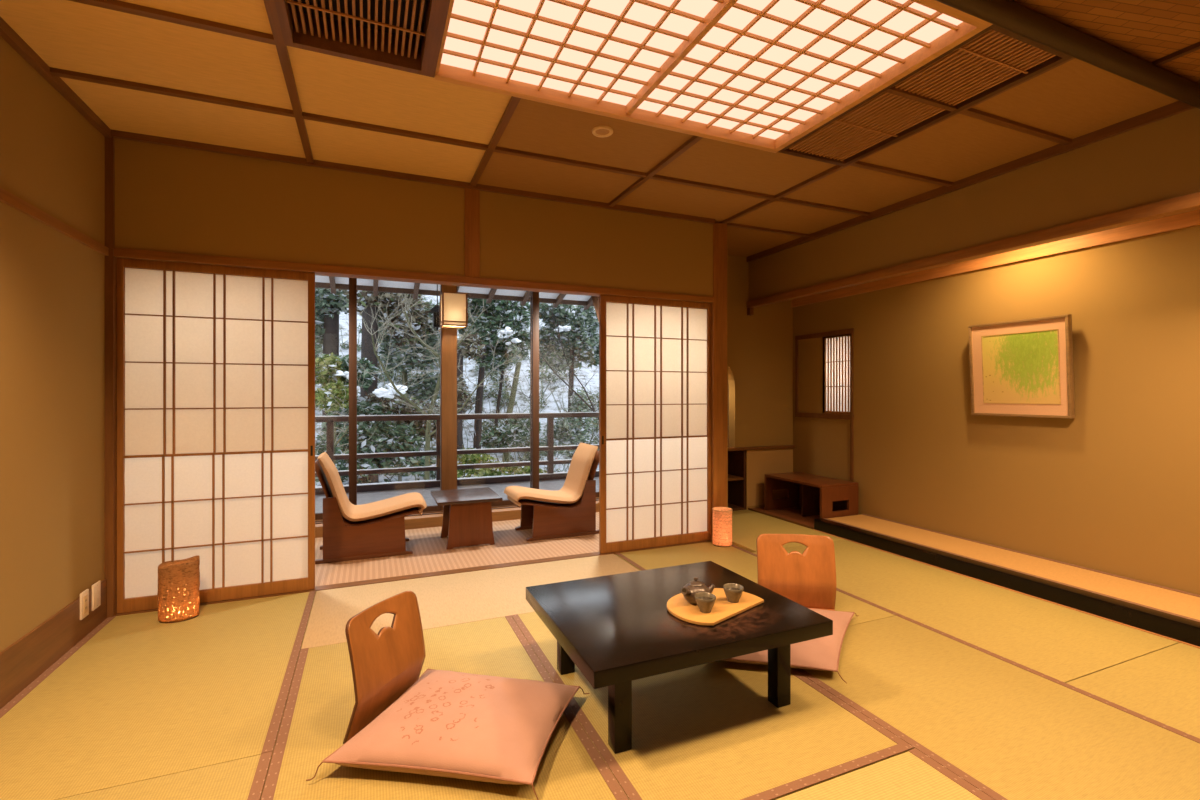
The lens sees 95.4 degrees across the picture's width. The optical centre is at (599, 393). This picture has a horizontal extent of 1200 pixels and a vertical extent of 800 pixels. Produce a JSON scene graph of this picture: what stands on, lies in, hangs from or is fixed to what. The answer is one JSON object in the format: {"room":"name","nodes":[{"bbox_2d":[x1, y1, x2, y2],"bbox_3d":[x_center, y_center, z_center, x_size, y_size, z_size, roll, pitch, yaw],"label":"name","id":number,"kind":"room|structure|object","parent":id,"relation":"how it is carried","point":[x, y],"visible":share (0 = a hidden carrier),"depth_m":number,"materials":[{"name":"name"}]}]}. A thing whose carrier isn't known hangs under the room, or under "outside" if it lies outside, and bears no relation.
{"room":"traditional dwelling","nodes":[
{"label":"traditional dwelling","id":0,"kind":"room"},
{"bbox_2d":[0,36,104,651],"bbox_3d":[-2.017,-0.190,1.481,0.100,2.850,6.100,0,0,-23],"label":"wall","id":1,"kind":"structure","parent":0,"point":[52,284],"depth_m":2.27,"materials":[{"name":"beige paint"}]},
{"bbox_2d":[0,579,106,708],"bbox_3d":[-1.637,1.036,0.725,0.010,0.197,4.410,0,0,-23],"label":"baseboard","id":2,"kind":"structure","parent":1,"relation":"attached to","point":[27,658],"depth_m":2.23,"materials":[{"name":"brown wood"}]},
{"bbox_2d":[0,187,108,255],"bbox_3d":[-1.636,-0.717,0.730,0.016,0.040,4.420,0,0,-23],"label":"trim","id":3,"kind":"structure","parent":1,"relation":"attached to","point":[6,197],"depth_m":2.26,"materials":[{"name":"brown wood"}]},
{"bbox_2d":[0,17,111,137],"bbox_3d":[-1.632,-1.315,0.737,0.028,0.040,4.430,0,0,-23],"label":"trim","id":4,"kind":"structure","parent":1,"relation":"attached to","point":[7,33],"depth_m":2.25,"materials":[{"name":"brown wood"}]},
{"bbox_2d":[105,137,116,617],"bbox_3d":[-2.501,-0.085,2.799,0.035,2.460,0.075,0,0,-23],"label":"trim","id":5,"kind":"structure","parent":1,"relation":"attached to","point":[111,260],"depth_m":2.77,"materials":[{"name":"brown wood"}]},
{"bbox_2d":[440,291,467,327],"bbox_3d":[-1.287,-0.723,4.777,0.212,0.285,0.257,0,0,-23],"label":"wall lamp","id":6,"kind":"object","parent":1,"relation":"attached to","point":[453,305],"visible":1,"depth_m":4.67,"materials":[{"name":"beige paper"}]},
{"bbox_2d":[315,278,355,519],"bbox_3d":[-2.583,-0.011,4.442,1.105,2.117,0.035,0,0,-23],"label":"window","id":7,"kind":"structure","parent":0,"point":[352,281],"depth_m":4.63,"materials":[{"name":"brown wood"}]},
{"bbox_2d":[356,278,441,511],"bbox_3d":[-1.738,-0.011,4.751,0.700,2.119,0.035,0,0,-23],"label":"window","id":8,"kind":"structure","parent":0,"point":[433,507],"depth_m":4.83,"materials":[{"name":"brown wood"}]},
{"bbox_2d":[115,540,711,615],"bbox_3d":[-0.819,1.159,3.528,3.632,0.052,0.073,0,0,-23],"label":"trim","id":9,"kind":"structure","parent":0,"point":[438,573],"depth_m":3.42,"materials":[{"name":"brown wood"}]},
{"bbox_2d":[115,138,712,296],"bbox_3d":[-0.836,-1.178,3.528,3.670,0.874,0.090,0,0,-23],"label":"wall","id":10,"kind":"structure","parent":0,"point":[168,198],"depth_m":3.27,"materials":[{"name":"beige paint"}]},
{"bbox_2d":[117,258,314,613],"bbox_3d":[-2.072,0.217,2.994,0.905,1.828,0.031,0,0,-23],"label":"door","id":11,"kind":"structure","parent":10,"relation":"in","point":[216,364],"depth_m":2.98,"materials":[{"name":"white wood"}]},
{"bbox_2d":[111,129,714,223],"bbox_3d":[-0.813,-1.319,3.475,3.670,0.032,0.025,0,0,-23],"label":"trim","id":12,"kind":"structure","parent":10,"relation":"attached to","point":[131,136],"depth_m":3.26,"materials":[{"name":"brown wood"}]},
{"bbox_2d":[114,248,713,302],"bbox_3d":[-0.821,-0.721,3.534,3.632,0.043,0.112,0,0,-23],"label":"trim","id":13,"kind":"structure","parent":10,"relation":"attached to","point":[321,270],"depth_m":3.32,"materials":[{"name":"brown wood"}]},
{"bbox_2d":[465,188,479,277],"bbox_3d":[-0.819,-1.024,3.492,0.094,0.563,0.030,0,0,-23],"label":"trim","id":14,"kind":"structure","parent":10,"relation":"attached to","point":[472,196],"depth_m":3.48,"materials":[{"name":"brown wood"}]},
{"bbox_2d":[599,295,710,552],"bbox_3d":[0.426,0.217,4.051,0.926,1.828,0.031,0,0,-23],"label":"door","id":15,"kind":"structure","parent":10,"relation":"in","point":[655,354],"depth_m":4.04,"materials":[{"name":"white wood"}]},
{"bbox_2d":[440,285,456,509],"bbox_3d":[-1.373,-0.033,4.946,0.131,2.164,0.120,0,0,-23],"label":"post","id":16,"kind":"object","parent":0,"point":[449,335],"depth_m":4.89,"materials":[{"name":"brown wood"}]},
{"bbox_2d":[315,275,590,300],"bbox_3d":[-1.464,-1.572,6.026,12.000,0.586,2.000,0,0,-23],"label":"ceiling","id":17,"kind":"structure","parent":0,"point":[324,279],"depth_m":6.78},
{"bbox_2d":[315,282,593,305],"bbox_3d":[-1.849,-1.260,6.938,12.000,0.060,0.040,0,0,-23],"label":"trim","id":18,"kind":"structure","parent":17,"relation":"attached to","point":[317,284],"depth_m":6.81,"materials":[{"name":"brown wood"}]},
{"bbox_2d":[315,497,598,537],"bbox_3d":[-1.340,1.152,4.873,3.790,0.206,0.380,0,0,-23],"label":"trim","id":19,"kind":"structure","parent":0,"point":[433,520],"depth_m":4.65,"materials":[{"name":"brown wood"}]},
{"bbox_2d":[315,512,598,585],"bbox_3d":[-1.028,1.195,4.136,3.790,0.120,1.220,0,0,-23],"label":"floor","id":20,"kind":"structure","parent":0,"point":[430,553],"depth_m":3.85,"materials":[{"name":"carpet"}]},
{"bbox_2d":[315,452,426,563],"bbox_3d":[-1.647,0.780,3.946,0.733,0.709,0.410,0,0,-23],"label":"lounge chair","id":21,"kind":"object","parent":20,"relation":"on","point":[376,529],"visible":1,"depth_m":3.76,"materials":[{"name":"brown wood"}]},
{"bbox_2d":[430,487,502,548],"bbox_3d":[-1.048,0.960,4.247,0.470,0.351,0.510,0,0,-23],"label":"side table","id":22,"kind":"object","parent":20,"relation":"on","point":[467,513],"visible":1,"depth_m":4.06,"materials":[{"name":"brown wood"}]},
{"bbox_2d":[504,442,598,540],"bbox_3d":[-0.391,0.780,4.476,0.733,0.709,0.410,0,0,-23],"label":"lounge chair","id":23,"kind":"object","parent":20,"relation":"on","point":[569,511],"visible":0.97,"depth_m":4.38,"materials":[{"name":"brown wood"}]},
{"bbox_2d":[315,477,598,512],"bbox_3d":[-1.378,1.120,5.823,11.000,0.070,1.360,0,0,-23],"label":"floor","id":24,"kind":"structure","parent":0,"point":[556,484],"depth_m":6.04,"materials":[{"name":"grey wood"}]},
{"bbox_2d":[315,412,598,494],"bbox_3d":[-1.651,0.664,6.468,11.000,0.842,0.100,0,0,-23],"label":"balcony railing","id":25,"kind":"object","parent":24,"relation":"on","point":[550,462],"visible":0.24,"depth_m":6.35,"materials":[{"name":"brown wood"}]},
{"bbox_2d":[530,291,598,496],"bbox_3d":[-0.152,-0.011,5.470,1.118,2.117,0.035,0,0,-23],"label":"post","id":26,"kind":"structure","parent":24,"relation":"on","point":[535,294],"depth_m":5.26,"materials":[{"name":"brown wood"}]},
{"bbox_2d":[0,0,1199,256],"bbox_3d":[0.339,-1.345,2.022,4.660,0.040,5.260,0,0,-23],"label":"ceiling","id":27,"kind":"structure","parent":0,"point":[66,34],"depth_m":2.64,"materials":[{"name":"brown wood"}]},
{"bbox_2d":[69,0,274,44],"bbox_3d":[-1.636,-1.326,1.872,0.905,0.018,0.034,0,0,-23],"label":"trim","id":28,"kind":"structure","parent":27,"relation":"attached to","point":[116,5],"depth_m":1.93,"materials":[{"name":"brown wood"}]},
{"bbox_2d":[50,67,294,116],"bbox_3d":[-1.865,-1.326,2.414,0.905,0.018,0.034,0,0,-23],"label":"trim","id":29,"kind":"structure","parent":27,"relation":"attached to","point":[63,73],"depth_m":2.39,"materials":[{"name":"brown wood"}]},
{"bbox_2d":[264,0,313,162],"bbox_3d":[-1.205,-1.325,2.058,0.034,0.020,2.330,0,0,-23],"label":"trim","id":30,"kind":"structure","parent":27,"relation":"attached to","point":[282,50],"depth_m":2.25,"materials":[{"name":"brown wood"}]},
{"bbox_2d":[274,0,449,77],"bbox_3d":[-0.715,-1.367,1.636,0.538,0.125,1.120,0,0,-23],"label":"ceiling vent","id":31,"kind":"object","parent":27,"relation":"in","point":[403,35],"visible":1,"depth_m":2.05,"materials":[{"name":"brown wood"}]},
{"bbox_2d":[302,112,487,150],"bbox_3d":[-1.012,-1.326,2.775,0.881,0.018,0.034,0,0,-23],"label":"trim","id":32,"kind":"structure","parent":27,"relation":"attached to","point":[308,116],"depth_m":2.75,"materials":[{"name":"brown wood"}]},
{"bbox_2d":[470,96,520,186],"bbox_3d":[-0.586,-1.325,2.942,0.034,0.020,1.185,0,0,-23],"label":"trim","id":33,"kind":"structure","parent":27,"relation":"attached to","point":[513,102],"depth_m":2.81,"materials":[{"name":"brown wood"}]},
{"bbox_2d":[494,146,646,177],"bbox_3d":[-0.149,-1.326,3.140,0.924,0.018,0.034,0,0,-23],"label":"trim","id":34,"kind":"structure","parent":27,"relation":"attached to","point":[514,152],"depth_m":3.11,"materials":[{"name":"brown wood"}]},
{"bbox_2d":[609,136,702,206],"bbox_3d":[0.297,-1.325,3.315,0.034,0.020,1.185,0,0,-23],"label":"trim","id":35,"kind":"structure","parent":27,"relation":"attached to","point":[693,140],"depth_m":3.19,"materials":[{"name":"brown wood"}]},
{"bbox_2d":[650,174,773,199],"bbox_3d":[0.739,-1.326,3.516,0.936,0.018,0.034,0,0,-23],"label":"trim","id":36,"kind":"structure","parent":27,"relation":"attached to","point":[655,177],"depth_m":3.49,"materials":[{"name":"brown wood"}]},
{"bbox_2d":[435,0,992,152],"bbox_3d":[0.350,-1.346,2.086,1.770,0.098,1.120,0,0,-23],"label":"ceiling light","id":37,"kind":"object","parent":27,"relation":"attached to","point":[765,75],"visible":0.89,"depth_m":2.16,"materials":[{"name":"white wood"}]},
{"bbox_2d":[441,0,717,105],"bbox_3d":[-0.065,-1.351,1.911,0.846,0.004,1.048,0,0,-23],"label":"diffuser","id":38,"kind":"object","parent":37,"relation":"attached to","point":[536,58],"depth_m":2.10,"materials":[{"name":"white paper"}]},
{"bbox_2d":[638,0,962,138],"bbox_3d":[0.740,-1.351,2.251,0.854,0.004,1.048,0,0,-23],"label":"diffuser","id":39,"kind":"object","parent":37,"relation":"attached to","point":[768,124],"depth_m":2.22,"materials":[{"name":"white paper"}]},
{"bbox_2d":[776,197,869,215],"bbox_3d":[1.601,-1.326,3.880,0.868,0.018,0.034,0,0,-23],"label":"trim","id":40,"kind":"structure","parent":27,"relation":"attached to","point":[783,199],"depth_m":3.87,"materials":[{"name":"brown wood"}]},
{"bbox_2d":[719,57,1074,223],"bbox_3d":[1.252,-1.325,3.548,0.034,0.020,3.160,0,0,-23],"label":"trim","id":41,"kind":"structure","parent":27,"relation":"attached to","point":[836,168],"depth_m":3.32,"materials":[{"name":"brown wood"}]},
{"bbox_2d":[850,161,952,186],"bbox_3d":[1.844,-1.326,3.305,0.868,0.018,0.034,0,0,-23],"label":"trim","id":42,"kind":"structure","parent":27,"relation":"attached to","point":[859,164],"depth_m":3.28,"materials":[{"name":"brown wood"}]},
{"bbox_2d":[778,24,1072,165],"bbox_3d":[1.395,-1.367,2.528,0.495,0.125,1.120,0,0,-23],"label":"ceiling vent","id":43,"kind":"object","parent":27,"relation":"in","point":[995,59],"visible":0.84,"depth_m":2.40,"materials":[{"name":"brown wood"}]},
{"bbox_2d":[959,108,1071,144],"bbox_3d":[2.091,-1.326,2.720,0.868,0.018,0.034,0,0,-23],"label":"trim","id":44,"kind":"structure","parent":27,"relation":"attached to","point":[974,113],"depth_m":2.69,"materials":[{"name":"brown wood"}]},
{"bbox_2d":[936,0,1199,108],"bbox_3d":[0.552,-1.290,1.506,4.650,0.072,0.072,0,0,-23],"label":"ceiling beam","id":45,"kind":"structure","parent":27,"relation":"attached to","point":[1014,17],"depth_m":1.99,"materials":[{"name":"brown wood"}]},
{"bbox_2d":[1152,42,1199,65],"bbox_3d":[2.615,-1.317,1.242,0.025,0.019,2.050,0,0,-23],"label":"trim","id":46,"kind":"structure","parent":27,"relation":"attached to","point":[1196,46],"depth_m":2.11,"materials":[{"name":"brown wood"}]},
{"bbox_2d":[727,226,727,506],"bbox_3d":[0.676,-0.190,5.074,0.080,2.850,1.580,0,0,-23],"label":"wall","id":47,"kind":"structure","parent":0,"point":[727,226],"depth_m":4.36,"materials":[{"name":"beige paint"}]},
{"bbox_2d":[728,255,792,509],"bbox_3d":[1.339,-0.190,5.355,1.520,2.850,0.100,0,0,-23],"label":"wall","id":48,"kind":"structure","parent":0,"point":[760,344],"depth_m":5.39,"materials":[{"name":"beige paint"}]},
{"bbox_2d":[752,507,819,526],"bbox_3d":[1.883,1.154,5.064,0.545,0.062,0.860,0,0,-23],"label":"floor","id":49,"kind":"structure","parent":0,"point":[793,513],"depth_m":5.07,"materials":[{"name":"brown wood"}]},
{"bbox_2d":[765,472,857,517],"bbox_3d":[1.924,0.951,5.024,0.420,0.343,0.725,0,0,-23],"label":"writing desk","id":50,"kind":"object","parent":49,"relation":"on","point":[826,497],"visible":0.9,"depth_m":4.99,"materials":[{"name":"brown wood"}]},
{"bbox_2d":[749,108,1199,300],"bbox_3d":[2.503,-1.255,2.938,0.050,0.720,5.260,0,0,-23],"label":"wall alcove header","id":51,"kind":"structure","parent":0,"point":[1157,161],"depth_m":3.14,"materials":[{"name":"beige paint"}]},
{"bbox_2d":[727,223,808,236],"bbox_3d":[1.367,-1.326,4.433,0.868,0.018,0.034,0,0,-23],"label":"trim","id":52,"kind":"structure","parent":51,"relation":"attached to","point":[728,224],"depth_m":4.41,"materials":[{"name":"brown wood"}]},
{"bbox_2d":[746,101,1195,261],"bbox_3d":[2.469,-1.310,2.923,0.026,0.050,5.260,0,0,-23],"label":"trim","id":53,"kind":"structure","parent":51,"relation":"attached to","point":[1169,110],"depth_m":3.16,"materials":[{"name":"brown wood"}]},
{"bbox_2d":[747,192,1199,307],"bbox_3d":[2.494,-0.867,2.934,0.080,0.060,5.260,0,0,-23],"label":"wooden beam","id":54,"kind":"structure","parent":51,"relation":"attached to","point":[1191,202],"depth_m":3.13,"materials":[{"name":"brown wood"}]},
{"bbox_2d":[793,209,1199,594],"bbox_3d":[3.037,-0.190,3.163,0.100,2.850,5.260,0,0,-23],"label":"wall","id":55,"kind":"structure","parent":0,"point":[1113,487],"depth_m":3.50,"materials":[{"name":"beige paint"}]},
{"bbox_2d":[795,328,853,479],"bbox_3d":[2.126,0.097,5.197,0.034,1.356,0.715,0,0,-23],"label":"window","id":56,"kind":"structure","parent":55,"relation":"in","point":[839,351],"depth_m":5.05,"materials":[{"name":"brown wood"}]},
{"bbox_2d":[792,210,1199,306],"bbox_3d":[2.983,-0.915,3.140,0.018,0.076,5.260,0,0,-23],"label":"trim","id":57,"kind":"structure","parent":55,"relation":"attached to","point":[1188,219],"depth_m":3.57,"materials":[{"name":"brown wood"}]},
{"bbox_2d":[968,314,1074,418],"bbox_3d":[2.748,-0.164,3.590,0.077,0.633,0.596,0,0,-23],"label":"picture frame","id":58,"kind":"object","parent":55,"relation":"attached to","point":[1024,367],"visible":1,"depth_m":3.55,"materials":[{"name":"brown wood"}]},
{"bbox_2d":[982,330,1059,403],"bbox_3d":[2.744,-0.165,3.576,0.004,0.455,0.448,-4,1,-23],"label":"painting","id":59,"kind":"object","parent":58,"relation":"attached to","point":[1020,367],"depth_m":3.56},
{"bbox_3d":[0.525,1.242,2.313,5.430,0.105,5.650,0,0,-23],"label":"floor","id":60,"kind":"structure","parent":0,"visible":0},
{"bbox_2d":[0,591,315,799],"bbox_3d":[-1.768,1.162,2.254,0.938,0.056,1.528,0,0,-23],"label":"mat","id":61,"kind":"object","parent":60,"relation":"on","point":[139,697],"visible":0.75,"depth_m":2.02,"materials":[{"name":"beige wicker"}]},
{"bbox_2d":[157,555,199,622],"bbox_3d":[-2.131,0.986,2.764,0.171,0.298,0.137,0,0,-15],"label":"lantern","id":62,"kind":"object","parent":61,"relation":"on","point":[178,594],"visible":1,"depth_m":2.71,"materials":[{"name":"brown"}]},
{"bbox_2d":[57,751,272,799],"bbox_3d":[-1.080,1.162,0.629,0.938,0.056,1.998,0,0,-23],"label":"mat","id":63,"kind":"object","parent":60,"relation":"on","point":[244,778],"visible":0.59,"depth_m":1.58,"materials":[{"name":"beige wicker"}]},
{"bbox_2d":[261,615,628,799],"bbox_3d":[-0.522,1.162,1.734,0.948,0.056,1.898,0,0,-23],"label":"mat","id":64,"kind":"object","parent":60,"relation":"on","point":[320,703],"visible":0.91,"depth_m":1.78,"materials":[{"name":"beige wicker"}]},
{"bbox_2d":[343,591,425,743],"bbox_3d":[-0.646,0.935,1.869,0.303,0.398,0.335,0,0,20],"label":"chair","id":65,"kind":"object","parent":64,"relation":"on","point":[384,664],"visible":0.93,"depth_m":1.88,"materials":[{"name":"brown wood"}]},
{"bbox_2d":[306,669,588,799],"bbox_3d":[-0.446,1.076,1.811,0.709,0.092,0.610,0,0,11],"label":"floor cushion","id":66,"kind":"object","parent":64,"relation":"on","point":[451,724],"visible":1,"depth_m":1.69,"materials":[{"name":"fabric"}]},
{"bbox_2d":[301,554,638,648],"bbox_3d":[-0.616,1.163,3.149,1.878,0.054,0.778,0,0,-23],"label":"mat","id":67,"kind":"object","parent":60,"relation":"on","point":[465,597],"visible":0.64,"depth_m":3.08,"materials":[{"name":"beige wicker"}]},
{"bbox_2d":[511,612,913,799],"bbox_3d":[0.277,1.162,2.271,0.938,0.056,1.530,0,0,-23],"label":"mat","id":68,"kind":"object","parent":60,"relation":"on","point":[709,731],"visible":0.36,"depth_m":1.83,"materials":[{"name":"beige wicker"}]},
{"bbox_2d":[526,561,832,753],"bbox_3d":[0.259,0.970,2.106,0.917,0.330,0.753,0,0,-23],"label":"table","id":69,"kind":"object","parent":68,"relation":"on","point":[618,630],"visible":0.93,"depth_m":1.90,"materials":[{"name":"black paint"}]},
{"bbox_2d":[667,588,763,625],"bbox_3d":[0.414,0.797,2.075,0.380,0.014,0.256,0,0,-41],"label":"serving tray","id":70,"kind":"object","parent":69,"relation":"on","point":[678,606],"visible":0.76,"depth_m":2.01,"materials":[{"name":"yellow wood"}]},
{"bbox_2d":[681,577,714,604],"bbox_3d":[0.360,0.743,2.067,0.143,0.094,0.104,0,0,-23],"label":"teapot","id":71,"kind":"object","parent":70,"relation":"on","point":[690,589],"visible":0.88,"depth_m":2.04,"materials":[{"name":"brown ceramic"}]},
{"bbox_2d":[695,592,715,612],"bbox_3d":[0.383,0.763,1.983,0.077,0.055,0.077,0,0,-23],"label":"tea cup","id":72,"kind":"object","parent":70,"relation":"on","point":[705,601],"visible":1,"depth_m":1.96,"materials":[{"name":"grey ceramic"}]},
{"bbox_2d":[723,583,743,602],"bbox_3d":[0.507,0.763,2.079,0.077,0.055,0.077,0,0,-23],"label":"tea cup","id":73,"kind":"object","parent":70,"relation":"on","point":[733,592],"visible":1,"depth_m":2.06,"materials":[{"name":"grey ceramic"}]},
{"bbox_2d":[720,608,858,682],"bbox_3d":[0.818,1.089,2.503,0.640,0.066,0.926,0,0,30],"label":"floor cushion","id":74,"kind":"object","parent":68,"relation":"on","point":[823,653],"visible":0.31,"depth_m":2.27,"materials":[{"name":"fabric"}]},
{"bbox_2d":[711,223,726,540],"bbox_3d":[0.906,-0.086,4.278,0.128,2.462,0.126,0,0,-23],"label":"trim column","id":75,"kind":"structure","parent":60,"relation":"on","point":[719,306],"depth_m":4.22,"materials":[{"name":"brown wood"}]},
{"bbox_2d":[615,541,898,625],"bbox_3d":[0.825,1.162,3.343,0.903,0.056,1.543,0,0,-23],"label":"mat","id":76,"kind":"object","parent":60,"relation":"on","point":[743,562],"visible":0.29,"depth_m":3.69,"materials":[{"name":"beige wicker"}]},
{"bbox_2d":[712,507,732,546],"bbox_3d":[0.919,1.001,4.102,0.149,0.268,0.149,0,0,-23],"label":"lantern","id":77,"kind":"object","parent":76,"relation":"on","point":[722,516],"visible":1,"depth_m":4.04,"materials":[{"name":"paper"}]},
{"bbox_2d":[756,534,835,610],"bbox_3d":[1.013,0.943,2.764,0.394,0.384,0.327,0,0,8],"label":"chair","id":78,"kind":"object","parent":76,"relation":"on","point":[808,578],"visible":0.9,"depth_m":2.86,"materials":[{"name":"brown wood"}]},
{"bbox_2d":[728,445,794,510],"bbox_3d":[1.266,0.854,5.424,1.398,0.662,0.345,0,0,-23],"label":"base cabinet","id":79,"kind":"object","parent":60,"relation":"on","point":[761,460],"visible":0.27,"depth_m":5.41,"materials":[{"name":"brown wood"}]},
{"bbox_2d":[728,445,794,450],"bbox_3d":[1.268,0.536,5.417,1.398,0.027,0.330,0,0,-23],"label":"countertop","id":80,"kind":"structure","parent":79,"relation":"on","point":[779,446],"depth_m":5.37,"materials":[{"name":"brown wood"}]},
{"bbox_2d":[732,510,844,551],"bbox_3d":[1.288,1.163,4.633,0.850,0.054,1.188,0,0,-23],"label":"mat","id":81,"kind":"object","parent":60,"relation":"on","point":[747,525],"visible":0.37,"depth_m":4.56,"materials":[{"name":"beige wicker"}]},
{"bbox_2d":[776,748,994,799],"bbox_3d":[0.764,1.162,1.119,0.938,0.056,0.964,0,0,-23],"label":"mat","id":82,"kind":"object","parent":60,"relation":"on","point":[910,775],"visible":1,"depth_m":1.58,"materials":[{"name":"beige wicker"}]},
{"bbox_2d":[752,540,1178,682],"bbox_3d":[1.863,1.163,3.196,0.890,0.054,1.903,0,0,-23],"label":"mat","id":83,"kind":"object","parent":60,"relation":"on","point":[1064,644],"visible":0.61,"depth_m":2.79,"materials":[{"name":"beige wicker"}]},
{"bbox_2d":[793,614,1199,799],"bbox_3d":[1.494,1.162,1.763,0.903,0.056,1.881,0,0,-23],"label":"mat","id":84,"kind":"object","parent":60,"relation":"on","point":[1012,730],"visible":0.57,"depth_m":1.89,"materials":[{"name":"beige wicker"}]},
{"bbox_2d":[1067,643,1199,737],"bbox_3d":[2.598,1.163,1.459,0.890,0.054,1.861,0,0,-23],"label":"mat","id":85,"kind":"object","parent":60,"relation":"on","point":[1163,685],"visible":0.76,"depth_m":2.12,"materials":[{"name":"beige wicker"}]},
{"bbox_3d":[2.942,1.130,2.651,0.475,0.110,4.390,0,0,-23],"label":"floor","id":86,"kind":"structure","parent":0,"visible":0},
{"bbox_2d":[813,518,1199,648],"bbox_3d":[2.682,1.101,2.546,0.085,0.108,4.400,0,0,-23],"label":"trim","id":87,"kind":"structure","parent":86,"relation":"attached to","point":[1158,622],"depth_m":3.06,"materials":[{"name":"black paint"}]},
{"bbox_2d":[823,514,1199,621],"bbox_3d":[2.941,1.061,2.648,0.469,0.028,4.385,0,0,-23],"label":"mat","id":88,"kind":"object","parent":86,"relation":"on","point":[1183,604],"visible":0.9,"depth_m":3.28,"materials":[{"name":"beige wicker"}]},
{"label":"outside","id":89,"kind":"structure","parent":0,"visible":0},
{"bbox_2d":[315,295,598,486],"bbox_3d":[-7.509,-3.657,22.883,48.000,14.960,32.000,0,0,-23],"label":"snow","id":90,"kind":"object","parent":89,"point":[520,398],"visible":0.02,"depth_m":18.74,"materials":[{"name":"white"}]},
{"bbox_2d":[315,288,357,443],"bbox_3d":[-6.874,-1.139,13.613,2.007,5.188,2.966,0,0,-23],"label":"cedar tree","id":91,"kind":"object","parent":90,"relation":"on","point":[328,305],"visible":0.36,"depth_m":13.30,"materials":[{"name":"green plant"}]},
{"bbox_2d":[315,352,357,465],"bbox_3d":[-4.641,1.187,9.571,0.910,3.852,1.468,0,0,-42],"label":"broadleaf tree","id":92,"kind":"object","parent":90,"relation":"on","point":[326,368],"visible":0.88,"depth_m":9.48,"materials":[{"name":"green plant"}]},
{"bbox_2d":[315,354,435,484],"bbox_3d":[-4.535,0.954,10.885,2.491,3.469,2.559,0,0,39],"label":"bush","id":93,"kind":"object","parent":90,"relation":"on","point":[388,436],"visible":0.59,"depth_m":10.30,"materials":[{"name":"green plant"}]},
{"bbox_2d":[338,289,435,483],"bbox_3d":[-4.705,-0.583,12.204,2.026,5.578,1.601,0,0,-7],"label":"cedar tree","id":94,"kind":"object","parent":90,"relation":"on","point":[366,301],"visible":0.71,"depth_m":11.88,"materials":[{"name":"green plant"}]},
{"bbox_2d":[357,297,439,402],"bbox_3d":[-4.800,-0.251,13.567,2.444,4.496,2.155,0,0,12],"label":"evergreen tree","id":95,"kind":"object","parent":90,"relation":"on","point":[424,389],"visible":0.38,"depth_m":13.08,"materials":[{"name":"green plant"}]},
{"bbox_2d":[357,388,439,480],"bbox_3d":[-4.270,1.146,11.683,2.241,2.595,1.709,0,0,14],"label":"evergreen tree","id":96,"kind":"object","parent":90,"relation":"on","point":[387,403],"visible":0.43,"depth_m":11.42,"materials":[{"name":"green plant"}]},
{"bbox_2d":[315,294,523,479],"bbox_3d":[-2.925,0.310,8.901,3.625,4.883,1.841,0,0,-23],"label":"bare tree","id":97,"kind":"object","parent":90,"relation":"on","point":[428,433],"visible":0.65,"depth_m":8.94,"materials":[{"name":"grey plant"}]},
{"bbox_2d":[315,320,598,484],"bbox_3d":[-3.115,-0.061,16.901,18.488,7.498,16.028,0,0,-23],"label":"undergrowth","id":98,"kind":"object","parent":90,"relation":"on","point":[490,423],"visible":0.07,"depth_m":17.66,"materials":[{"name":"green plant"}]},
{"bbox_2d":[437,333,486,449],"bbox_3d":[-3.052,0.610,11.958,0.882,3.911,1.535,0,0,-38],"label":"slender tree","id":99,"kind":"object","parent":90,"relation":"on","point":[468,347],"visible":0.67,"depth_m":11.67,"materials":[{"name":"green plant"}]},
{"bbox_2d":[457,298,529,448],"bbox_3d":[-2.632,-0.166,13.149,2.510,4.986,2.096,0,0,-26],"label":"evergreen tree","id":100,"kind":"object","parent":90,"relation":"on","point":[514,317],"visible":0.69,"depth_m":12.84,"materials":[{"name":"green plant"}]},
{"bbox_2d":[457,447,546,477],"bbox_3d":[-1.871,2.310,9.836,1.728,2.670,1.696,0,0,-23],"label":"shrub","id":101,"kind":"object","parent":90,"relation":"on","point":[463,458],"visible":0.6,"depth_m":9.54,"materials":[{"name":"green plant"}]},
{"bbox_2d":[479,411,541,461],"bbox_3d":[-1.822,1.829,10.916,1.074,2.956,1.539,0,0,-26],"label":"shrub","id":102,"kind":"object","parent":90,"relation":"on","point":[508,434],"visible":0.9,"depth_m":10.68,"materials":[{"name":"green plant"}]},
{"bbox_2d":[502,344,529,461],"bbox_3d":[-2.167,0.519,13.598,0.777,3.411,1.153,0,0,19],"label":"slender tree","id":103,"kind":"object","parent":90,"relation":"on","point":[513,350],"visible":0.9,"depth_m":13.19,"materials":[{"name":"green plant"}]},
{"bbox_2d":[491,303,598,430],"bbox_3d":[-0.674,-0.216,9.649,2.369,3.236,1.269,0,0,-7],"label":"bare tree","id":104,"kind":"object","parent":90,"relation":"on","point":[559,338],"visible":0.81,"depth_m":9.50,"materials":[{"name":"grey plant"}]},
{"bbox_2d":[539,385,597,457],"bbox_3d":[-0.641,1.532,11.973,1.508,3.429,1.598,0,0,25],"label":"shrub","id":105,"kind":"object","parent":90,"relation":"on","point":[571,432],"visible":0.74,"depth_m":11.80,"materials":[{"name":"green plant"}]},
{"bbox_2d":[539,303,598,457],"bbox_3d":[-0.850,-0.422,15.016,2.386,4.539,1.977,0,0,-30],"label":"evergreen tree","id":106,"kind":"object","parent":90,"relation":"on","point":[588,340],"visible":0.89,"depth_m":14.69,"materials":[{"name":"green plant"}]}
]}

